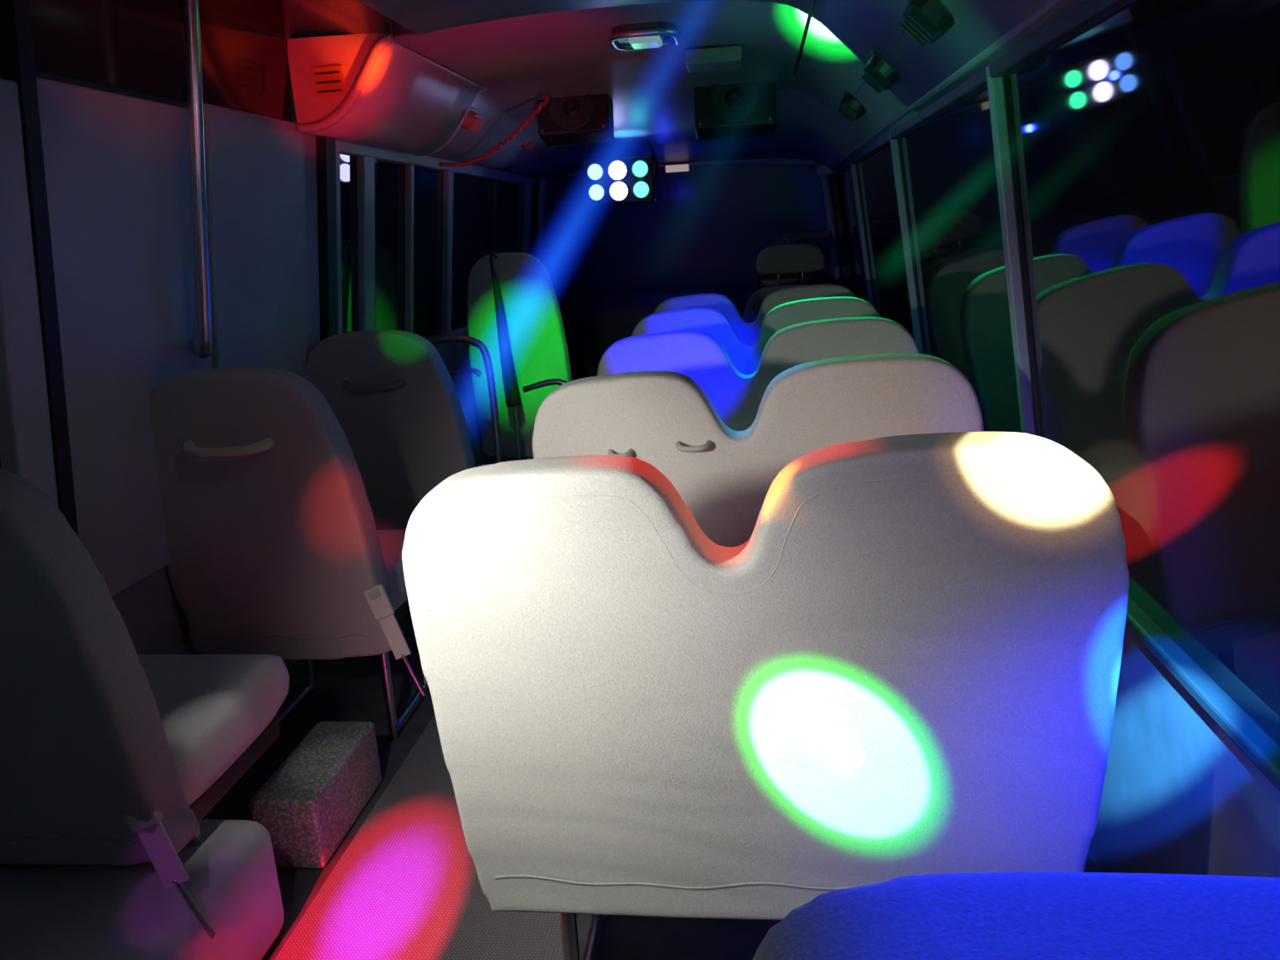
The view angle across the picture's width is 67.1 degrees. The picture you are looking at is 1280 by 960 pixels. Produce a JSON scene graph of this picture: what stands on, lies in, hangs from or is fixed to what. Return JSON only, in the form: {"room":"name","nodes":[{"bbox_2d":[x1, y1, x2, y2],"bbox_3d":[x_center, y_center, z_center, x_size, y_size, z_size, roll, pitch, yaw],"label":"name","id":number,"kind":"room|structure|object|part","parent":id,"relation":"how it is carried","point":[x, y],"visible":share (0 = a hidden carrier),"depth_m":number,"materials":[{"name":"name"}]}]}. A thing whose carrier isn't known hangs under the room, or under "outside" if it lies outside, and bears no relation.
{"room":"vehicle interior","nodes":[
{"label":"vehicle interior","id":0,"kind":"room"},
{"bbox_2d":[111,331,505,669],"bbox_3d":[-1.194,0.246,2.916,0.162,0.900,7.600,-1,15,7],"label":"wall","id":1,"kind":"structure","parent":0,"point":[155,623],"depth_m":2.49,"materials":[{"name":"plastic"}]},
{"bbox_2d":[0,78,58,508],"bbox_3d":[-1.215,-0.051,1.913,0.211,1.380,0.100,-1,15,7],"label":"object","id":2,"kind":"structure","parent":1,"relation":"attached to","point":[26,439],"depth_m":1.83,"materials":[{"name":"grey plastic"}]},
{"bbox_2d":[0,0,78,536],"bbox_3d":[-1.194,-0.190,1.946,0.244,1.630,0.040,-1,15,7],"label":"seal","id":3,"kind":"object","parent":1,"relation":"attached to","point":[17,61],"visible":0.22,"depth_m":1.86,"materials":[{"name":"black rubber"}]},
{"bbox_2d":[29,0,319,597],"bbox_3d":[-1.146,-0.493,2.464,0.178,1.350,1.400,-1,15,7],"label":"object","id":4,"kind":"structure","parent":1,"relation":"in","point":[117,171],"depth_m":2.25,"materials":[{"name":"grey plastic"}]},
{"bbox_3d":[-1.121,-1.019,2.253,0.049,0.230,1.270,-2,15,7],"label":"glass","id":5,"kind":"part","parent":4,"relation":"part of","materials":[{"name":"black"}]},
{"bbox_2d":[315,136,337,341],"bbox_3d":[-1.051,-0.410,3.240,0.224,1.390,0.070,-1,15,7],"label":"window pillar","id":6,"kind":"structure","parent":1,"relation":"attached to","point":[325,146],"depth_m":3.12,"materials":[{"name":"black metal"}]},
{"bbox_2d":[339,154,376,332],"bbox_3d":[-1.037,-0.794,3.454,0.126,0.775,0.400,-1,15,7],"label":"window","id":7,"kind":"structure","parent":1,"relation":"in","point":[347,163],"depth_m":3.44,"materials":[{"name":"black glass"}]},
{"bbox_2d":[356,156,375,331],"bbox_3d":[-1.013,-0.828,3.567,0.130,0.810,0.100,-1,15,7],"label":"trim","id":8,"kind":"structure","parent":1,"relation":"attached to","point":[365,165],"depth_m":3.53,"materials":[{"name":"paint"}]},
{"bbox_2d":[404,164,413,332],"bbox_3d":[-0.960,-0.945,4.009,0.130,0.810,0.035,-1,15,7],"label":"trim","id":9,"kind":"structure","parent":1,"relation":"attached to","point":[409,183],"depth_m":3.99,"materials":[{"name":"paint"}]},
{"bbox_2d":[374,159,503,463],"bbox_3d":[-0.764,-0.521,4.145,0.479,1.680,0.950,-1,15,7],"label":"window","id":10,"kind":"structure","parent":1,"relation":"in","point":[390,177],"depth_m":3.94,"materials":[{"name":"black glass"}]},
{"bbox_3d":[-0.722,-0.098,3.902,0.356,0.979,0.086,-1,15,7],"label":"entry handrail","id":11,"kind":"part","parent":10,"relation":"part of","materials":[{"name":"silver metal"}]},
{"bbox_3d":[-0.771,-0.426,3.854,0.286,0.039,0.022,-2,15,7],"label":"rail","id":12,"kind":"part","parent":10,"relation":"part of","materials":[{"name":"silver metal"}]},
{"bbox_2d":[441,170,453,334],"bbox_3d":[-0.900,-1.078,4.508,0.130,0.810,0.070,-1,15,7],"label":"trim","id":13,"kind":"structure","parent":1,"relation":"attached to","point":[448,176],"depth_m":4.49,"materials":[{"name":"paint"}]},
{"bbox_2d":[432,325,467,344],"bbox_3d":[-0.897,-0.761,4.894,0.052,0.025,3.220,-1,15,7],"label":"trim","id":14,"kind":"structure","parent":1,"relation":"attached to","point":[464,329],"depth_m":4.78,"materials":[{"name":"paint"}]},
{"bbox_2d":[451,173,524,331],"bbox_3d":[-0.828,-1.279,5.279,0.109,0.775,1.600,-1,15,7],"label":"window","id":15,"kind":"structure","parent":1,"relation":"in","point":[471,194],"depth_m":4.97,"materials":[{"name":"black glass"}]},
{"bbox_2d":[488,179,496,254],"bbox_3d":[-0.808,-1.282,5.276,0.130,0.810,0.020,-1,15,7],"label":"trim","id":16,"kind":"structure","parent":1,"relation":"attached to","point":[493,183],"depth_m":5.22,"materials":[{"name":"grey metal"}]},
{"bbox_2d":[522,184,532,254],"bbox_3d":[-0.714,-1.492,6.064,0.130,0.810,0.100,-1,15,7],"label":"trim","id":17,"kind":"structure","parent":1,"relation":"attached to","point":[528,189],"depth_m":6.00,"materials":[{"name":"paint"}]},
{"bbox_2d":[529,186,535,255],"bbox_3d":[-0.720,-1.519,6.182,0.109,0.775,0.280,-1,15,7],"label":"window","id":18,"kind":"structure","parent":1,"relation":"in","point":[533,188],"depth_m":6.24,"materials":[{"name":"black glass"}]},
{"bbox_2d":[335,139,342,333],"bbox_3d":[-1.045,-0.424,3.293,0.222,1.390,0.040,-1,15,7],"label":"rail","id":19,"kind":"object","parent":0,"point":[337,142],"depth_m":3.18,"materials":[{"name":"grey metal"}]},
{"bbox_2d":[202,457,1102,959],"bbox_3d":[-0.070,0.677,2.897,2.340,0.050,7.600,-1,15,7],"label":"floor","id":20,"kind":"structure","parent":0,"point":[350,689],"depth_m":2.48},
{"bbox_2d":[0,819,284,959],"bbox_3d":[-1.029,0.913,1.563,0.520,0.270,0.900,-1,15,7],"label":"seat","id":21,"kind":"object","parent":20,"relation":"on","point":[48,911],"visible":0.72,"depth_m":1.71,"materials":[{"name":"fabric"}]},
{"bbox_2d":[0,467,289,938],"bbox_3d":[-1.010,0.327,1.811,0.563,0.861,0.634,-1,15,7],"label":"seat","id":22,"kind":"object","parent":20,"relation":"on","point":[111,753],"visible":1,"depth_m":1.58,"materials":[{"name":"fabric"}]},
{"bbox_3d":[-1.062,0.323,1.585,0.516,0.735,0.191,-2,15,7],"label":"backrest","id":23,"kind":"part","parent":22,"relation":"part of","materials":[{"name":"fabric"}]},
{"bbox_3d":[-0.850,0.657,1.828,0.027,0.068,0.028,-2,15,7],"label":"leg","id":24,"kind":"part","parent":22,"relation":"part of","materials":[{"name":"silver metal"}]},
{"bbox_2d":[137,654,289,805],"bbox_3d":[-1.014,0.498,1.937,0.449,0.146,0.479,-2,15,7],"label":"cushion","id":25,"kind":"object","parent":22,"relation":"on","point":[215,711],"depth_m":1.93,"materials":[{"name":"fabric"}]},
{"bbox_3d":[-1.011,0.588,1.944,0.414,0.045,0.380,-2,15,7],"label":"seat frame","id":26,"kind":"part","parent":22,"relation":"part of","materials":[{"name":"black plastic"}]},
{"bbox_2d":[149,366,430,738],"bbox_3d":[-0.865,0.197,2.667,0.647,1.095,0.670,-1,15,7],"label":"seat","id":27,"kind":"object","parent":20,"relation":"on","point":[276,545],"visible":0.93,"depth_m":2.38,"materials":[{"name":"fabric"}]},
{"bbox_3d":[-0.983,-0.076,2.291,0.227,0.039,0.061,-2,15,7],"label":"handle","id":28,"kind":"part","parent":27,"relation":"part of","materials":[{"name":"beige plastic"}]},
{"bbox_3d":[-1.062,0.542,2.875,0.027,0.346,0.314,-2,15,7],"label":"leg","id":29,"kind":"part","parent":27,"relation":"part of","materials":[{"name":"silver metal"}]},
{"bbox_2d":[377,529,407,610],"bbox_3d":[-0.892,0.270,2.789,0.487,0.146,0.479,-2,15,7],"label":"cushion","id":30,"kind":"object","parent":27,"relation":"on","point":[391,541],"depth_m":2.70,"materials":[{"name":"fabric"}]},
{"bbox_3d":[-0.887,0.361,2.796,0.450,0.045,0.380,-2,15,7],"label":"seat frame","id":31,"kind":"part","parent":27,"relation":"part of","materials":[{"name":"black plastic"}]},
{"bbox_3d":[-0.690,0.533,2.828,0.027,0.346,0.314,-2,15,7],"label":"leg","id":32,"kind":"part","parent":27,"relation":"part of","materials":[{"name":"silver metal"}]},
{"bbox_2d":[250,721,381,868],"bbox_3d":[-0.768,0.748,2.322,0.155,0.180,0.360,-1,15,7],"label":"box","id":33,"kind":"object","parent":20,"relation":"on","point":[307,807],"visible":0.86,"depth_m":2.22,"materials":[{"name":"black carpet"}]},
{"bbox_2d":[306,330,489,529],"bbox_3d":[-0.796,-0.014,3.468,0.555,1.094,0.669,-1,15,7],"label":"seat","id":34,"kind":"object","parent":20,"relation":"on","point":[395,401],"visible":0.49,"depth_m":3.13,"materials":[{"name":"fabric"}]},
{"bbox_3d":[-0.854,-0.303,3.080,0.213,0.035,0.058,-2,15,7],"label":"handle","id":35,"kind":"part","parent":34,"relation":"part of","materials":[{"name":"plastic"}]},
{"bbox_2d":[475,464,489,466],"bbox_3d":[-0.781,0.058,3.584,0.488,0.146,0.479,-2,15,7],"label":"cushion","id":36,"kind":"object","parent":34,"relation":"on","point":[477,465],"depth_m":3.70,"materials":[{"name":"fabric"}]},
{"bbox_2d":[274,714,576,959],"bbox_3d":[-0.426,0.922,1.921,0.575,0.004,5.480,-1,15,7],"label":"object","id":37,"kind":"structure","parent":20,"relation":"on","point":[407,886],"depth_m":2.05,"materials":[{"name":"rubber"}]},
{"bbox_2d":[466,252,572,461],"bbox_3d":[-0.519,-0.466,4.752,0.480,1.294,0.650,-1,15,7],"label":"passenger seat","id":38,"kind":"object","parent":20,"relation":"on","point":[538,346],"visible":0.69,"depth_m":4.41,"materials":[{"name":"fabric"}]},
{"bbox_2d":[488,251,522,459],"bbox_3d":[-0.579,-0.372,4.334,0.068,1.277,0.098,10,20,42],"label":"belt","id":39,"kind":"object","parent":38,"relation":"attached to","point":[513,398],"visible":0.99,"depth_m":4.27,"materials":[{"name":"black fabric"}]},
{"bbox_3d":[-0.633,-0.024,4.965,0.027,0.346,0.314,-2,15,7],"label":"leg","id":40,"kind":"part","parent":38,"relation":"part of","materials":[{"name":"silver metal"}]},
{"bbox_2d":[522,378,566,392],"bbox_3d":[-0.373,-0.071,4.192,0.217,0.743,0.026,-1,15,7],"label":"handrail","id":41,"kind":"object","parent":38,"relation":"attached to","point":[550,381],"visible":0.29,"depth_m":4.10,"materials":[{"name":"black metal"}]},
{"bbox_2d":[653,284,857,343],"bbox_3d":[0.557,-0.365,4.522,0.922,1.091,0.635,-1,15,7],"label":"seat","id":42,"kind":"object","parent":20,"relation":"on","point":[747,333],"visible":0.17,"depth_m":4.12,"materials":[{"name":"fabric"}]},
{"bbox_2d":[631,296,880,374],"bbox_3d":[0.473,-0.176,3.811,0.922,1.091,0.635,-1,15,7],"label":"seat","id":43,"kind":"object","parent":20,"relation":"on","point":[746,357],"visible":0.13,"depth_m":3.41,"materials":[{"name":"fabric"}]},
{"bbox_2d":[532,353,983,546],"bbox_3d":[0.284,0.223,2.315,0.922,1.091,0.666,-1,15,7],"label":"seat","id":44,"kind":"object","parent":20,"relation":"on","point":[724,475],"visible":0.32,"depth_m":1.94,"materials":[{"name":"fabric"}]},
{"bbox_3d":[-0.041,-0.054,1.962,0.057,0.015,0.053,-2,15,7],"label":"handle","id":45,"kind":"part","parent":44,"relation":"part of","materials":[{"name":"grey plastic"}]},
{"bbox_3d":[0.107,-0.069,1.939,0.077,0.016,0.053,-2,15,7],"label":"handle","id":46,"kind":"part","parent":44,"relation":"part of","materials":[{"name":"grey plastic"}]},
{"bbox_2d":[596,316,919,430],"bbox_3d":[0.385,0.019,3.077,0.922,1.091,0.635,-1,15,7],"label":"seat","id":47,"kind":"object","parent":20,"relation":"on","point":[736,397],"visible":0.2,"depth_m":2.68,"materials":[{"name":"fabric"}]},
{"bbox_2d":[401,431,1128,959],"bbox_3d":[0.196,0.413,1.600,0.922,1.091,0.636,-1,15,7],"label":"seat","id":48,"kind":"object","parent":20,"relation":"on","point":[908,663],"visible":0.92,"depth_m":1.26,"materials":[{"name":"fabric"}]},
{"bbox_3d":[-0.104,0.763,1.804,0.027,0.346,0.314,-2,15,7],"label":"leg","id":49,"kind":"part","parent":48,"relation":"part of","materials":[{"name":"silver metal"}]},
{"bbox_2d":[742,244,824,323],"bbox_3d":[0.823,-0.657,5.281,0.555,1.246,0.667,-1,15,7],"label":"seat","id":50,"kind":"object","parent":20,"relation":"on","point":[786,258],"visible":0.12,"depth_m":4.83,"materials":[{"name":"fabric"}]},
{"bbox_3d":[0.795,-0.676,5.065,0.555,0.697,0.185,-2,15,7],"label":"backrest","id":51,"kind":"part","parent":50,"relation":"part of","materials":[{"name":"fabric"}]},
{"bbox_3d":[0.703,-1.030,4.899,0.013,0.121,0.019,-2,15,7],"label":"headrest post","id":52,"kind":"part","parent":50,"relation":"part of","materials":[{"name":"silver metal"}]},
{"bbox_3d":[0.822,-1.034,4.885,0.013,0.121,0.019,-2,15,7],"label":"headrest post","id":53,"kind":"part","parent":50,"relation":"part of","materials":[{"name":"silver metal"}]},
{"bbox_2d":[752,872,1279,959],"bbox_3d":[0.348,0.626,0.746,0.516,1.088,0.636,-1,15,7],"label":"seat","id":54,"kind":"object","parent":20,"relation":"on","point":[994,916],"visible":1,"depth_m":0.38,"materials":[{"name":"fabric"}]},
{"bbox_2d":[533,174,849,288],"bbox_3d":[0.310,-1.316,6.311,2.400,2.050,0.060,-1,15,7],"label":"wall","id":55,"kind":"structure","parent":0,"point":[842,264],"depth_m":6.13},
{"bbox_2d":[318,135,537,186],"bbox_3d":[-0.845,-1.516,4.687,0.046,0.060,3.220,-1,15,7],"label":"trim","id":56,"kind":"structure","parent":55,"relation":"attached to","point":[346,148],"depth_m":4.06,"materials":[{"name":"paint"}]},
{"bbox_2d":[544,165,832,293],"bbox_3d":[0.275,-1.621,6.140,1.926,0.830,0.080,-1,15,7],"label":"window","id":57,"kind":"structure","parent":55,"relation":"in","point":[706,225],"depth_m":6.15,"materials":[{"name":"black glass"}]},
{"bbox_2d":[535,157,842,284],"bbox_3d":[0.270,-1.606,6.101,1.980,0.829,0.120,-1,15,7],"label":"trim","id":58,"kind":"structure","parent":55,"relation":"attached to","point":[824,180],"depth_m":5.97,"materials":[{"name":"paint"}]},
{"bbox_2d":[829,0,1134,177],"bbox_3d":[0.761,-0.947,2.365,0.047,0.060,7.600,-1,15,7],"label":"trim","id":59,"kind":"structure","parent":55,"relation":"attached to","point":[1087,13],"depth_m":1.73,"materials":[{"name":"grey metal"}]},
{"bbox_2d":[684,45,742,72],"bbox_3d":[0.266,-1.509,3.452,0.200,0.060,0.220,-1,15,7],"label":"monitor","id":60,"kind":"object","parent":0,"point":[724,57],"depth_m":3.35,"materials":[{"name":"grey plastic"}]},
{"bbox_2d":[357,0,1084,180],"bbox_3d":[-0.174,-1.087,2.440,1.902,0.352,7.600,-1,15,7],"label":"ceiling","id":61,"kind":"structure","parent":0,"point":[520,61],"depth_m":3.24,"materials":[{"name":"plastic"}]},
{"bbox_2d":[182,0,212,358],"bbox_3d":[-1.070,-0.711,2.291,0.195,0.843,0.065,3,16,23],"label":"pole","id":62,"kind":"object","parent":61,"relation":"attached to","point":[202,346],"visible":1,"depth_m":2.27,"materials":[{"name":"silver metal"}]},
{"bbox_2d":[198,0,417,40],"bbox_3d":[-1.101,-0.764,0.827,0.452,0.036,4.125,-1,15,7],"label":"ceiling panel","id":63,"kind":"object","parent":61,"relation":"attached to","point":[287,20],"depth_m":2.56,"materials":[{"name":"plastic"}]},
{"bbox_2d":[287,33,487,156],"bbox_3d":[-0.801,-1.312,3.383,0.330,0.265,1.180,-1,15,7],"label":"air conditioner","id":64,"kind":"object","parent":61,"relation":"attached to","point":[372,90],"visible":1,"depth_m":2.97,"materials":[{"name":"plastic"}]},
{"bbox_2d":[438,94,551,167],"bbox_3d":[-0.592,-1.431,3.971,0.511,0.242,0.082,0,15,13],"label":"hanging cable","id":65,"kind":"object","parent":61,"relation":"hanging from","point":[548,97],"visible":1,"depth_m":3.98,"materials":[{"name":"red plastic"}]},
{"bbox_2d":[518,140,535,151],"bbox_3d":[-0.564,-1.692,4.825,0.074,0.079,0.146,-1,15,7],"label":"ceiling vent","id":66,"kind":"object","parent":61,"relation":"in","point":[527,145],"visible":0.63,"depth_m":4.79,"materials":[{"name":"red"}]},
{"bbox_2d":[536,93,614,145],"bbox_3d":[-0.273,-1.544,4.063,0.300,0.200,0.190,-1,3,7],"label":"ceiling speaker","id":67,"kind":"object","parent":61,"relation":"attached to","point":[587,119],"depth_m":3.99},
{"bbox_2d":[579,138,658,206],"bbox_3d":[-0.109,-1.576,4.929,0.406,0.322,0.116,-1,15,7],"label":"light bar","id":68,"kind":"object","parent":61,"relation":"attached to","point":[627,179],"visible":0.98,"depth_m":4.89,"materials":[{"name":"black plastic"}]},
{"bbox_2d":[609,21,681,50],"bbox_3d":[0.018,-1.405,3.062,0.222,0.048,0.242,-1,15,7],"label":"ceiling lamp","id":69,"kind":"object","parent":61,"relation":"attached to","point":[646,35],"depth_m":2.99,"materials":[{"name":"silver metal"}]},
{"bbox_2d":[665,163,688,172],"bbox_3d":[0.225,-1.887,5.841,0.140,0.040,0.030,-1,15,7],"label":"clock","id":70,"kind":"object","parent":61,"relation":"attached to","point":[674,168],"visible":1,"depth_m":5.83,"materials":[{"name":"beige plastic"}]},
{"bbox_2d":[693,81,776,139],"bbox_3d":[0.392,-1.552,3.981,0.330,0.220,0.190,-1,3,7],"label":"ceiling speaker","id":71,"kind":"object","parent":61,"relation":"attached to","point":[747,109],"depth_m":3.91},
{"bbox_2d":[793,0,816,75],"bbox_3d":[0.296,-0.895,1.211,0.012,0.011,5.150,-1,15,7],"label":"trim","id":72,"kind":"structure","parent":61,"relation":"attached to","point":[813,2],"depth_m":2.89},
{"bbox_2d":[815,163,833,175],"bbox_3d":[1.081,-1.853,5.662,0.100,0.126,0.105,-1,15,7],"label":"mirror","id":73,"kind":"object","parent":61,"relation":"attached to","point":[821,170],"visible":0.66,"depth_m":5.62,"materials":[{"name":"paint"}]},
{"bbox_2d":[837,90,866,122],"bbox_3d":[0.727,-1.271,3.273,0.100,0.098,0.186,-1,15,7],"label":"ceiling vent","id":74,"kind":"object","parent":61,"relation":"in","point":[852,108],"visible":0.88,"depth_m":3.22,"materials":[{"name":"black plastic"}]},
{"bbox_2d":[839,30,904,114],"bbox_3d":[0.473,-0.749,1.228,0.006,0.006,5.150,-1,15,7],"label":"trim","id":75,"kind":"structure","parent":61,"relation":"attached to","point":[903,32],"depth_m":2.33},
{"bbox_2d":[861,50,900,93],"bbox_3d":[0.638,-1.074,2.534,0.100,0.098,0.186,-1,15,7],"label":"ceiling vent","id":76,"kind":"object","parent":61,"relation":"in","point":[880,74],"visible":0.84,"depth_m":2.48,"materials":[{"name":"black plastic"}]},
{"bbox_2d":[899,0,954,47],"bbox_3d":[0.557,-0.893,1.852,0.100,0.098,0.186,-1,15,7],"label":"ceiling vent","id":77,"kind":"object","parent":61,"relation":"in","point":[925,21],"visible":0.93,"depth_m":1.81,"materials":[{"name":"black plastic"}]},
{"bbox_2d":[833,0,1067,166],"bbox_3d":[0.675,-0.857,2.009,0.020,0.019,6.750,-1,15,7],"label":"trim","id":78,"kind":"structure","parent":61,"relation":"attached to","point":[1050,5],"depth_m":1.87,"materials":[{"name":"grey metal"}]},
{"bbox_2d":[1088,625,1279,878],"bbox_3d":[1.014,0.295,2.666,0.140,0.680,7.600,-1,15,7],"label":"wall","id":79,"kind":"structure","parent":0,"point":[1179,796],"depth_m":1.49,"materials":[{"name":"plastic"}]},
{"bbox_2d":[833,167,868,302],"bbox_3d":[1.212,-1.296,5.438,0.135,0.935,1.380,-1,15,7],"label":"window","id":80,"kind":"structure","parent":79,"relation":"in","point":[843,182],"depth_m":5.47,"materials":[{"name":"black glass"}]},
{"bbox_2d":[849,159,873,306],"bbox_3d":[1.116,-1.126,4.775,0.156,0.960,0.036,-1,15,7],"label":"trim","id":81,"kind":"structure","parent":79,"relation":"attached to","point":[852,166],"depth_m":4.74,"materials":[{"name":"paint"}]},
{"bbox_2d":[855,144,913,337],"bbox_3d":[1.048,-0.937,4.089,0.142,0.935,1.430,-1,15,7],"label":"window","id":82,"kind":"structure","parent":79,"relation":"in","point":[875,171],"depth_m":4.05,"materials":[{"name":"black glass"}]},
{"bbox_2d":[889,132,923,354],"bbox_3d":[0.952,-0.761,3.402,0.156,0.960,0.036,-1,15,7],"label":"trim","id":83,"kind":"structure","parent":79,"relation":"attached to","point":[893,143],"depth_m":3.37,"materials":[{"name":"paint"}]},
{"bbox_2d":[897,87,1021,432],"bbox_3d":[0.883,-0.569,2.707,0.141,0.935,1.450,-1,15,7],"label":"window","id":84,"kind":"structure","parent":79,"relation":"in","point":[949,166],"depth_m":2.52,"materials":[{"name":"clear glass"}]},
{"bbox_2d":[985,65,1035,435],"bbox_3d":[0.786,-0.391,2.010,0.156,0.960,0.036,-1,15,7],"label":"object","id":85,"kind":"structure","parent":79,"relation":"attached to","point":[995,86],"depth_m":1.98,"materials":[{"name":"paint"}]},
{"bbox_2d":[1002,0,1279,746],"bbox_3d":[0.673,-0.101,0.945,0.142,0.935,2.220,-1,15,7],"label":"window","id":86,"kind":"structure","parent":79,"relation":"in","point":[1147,140],"depth_m":1.28,"materials":[{"name":"clear glass"}]},
{"bbox_2d":[1125,595,1279,791],"bbox_3d":[0.935,-0.044,2.585,0.052,0.025,7.600,-1,15,7],"label":"trim","id":87,"kind":"structure","parent":79,"relation":"attached to","point":[1264,753],"depth_m":1.29,"materials":[{"name":"plastic"}]}
]}

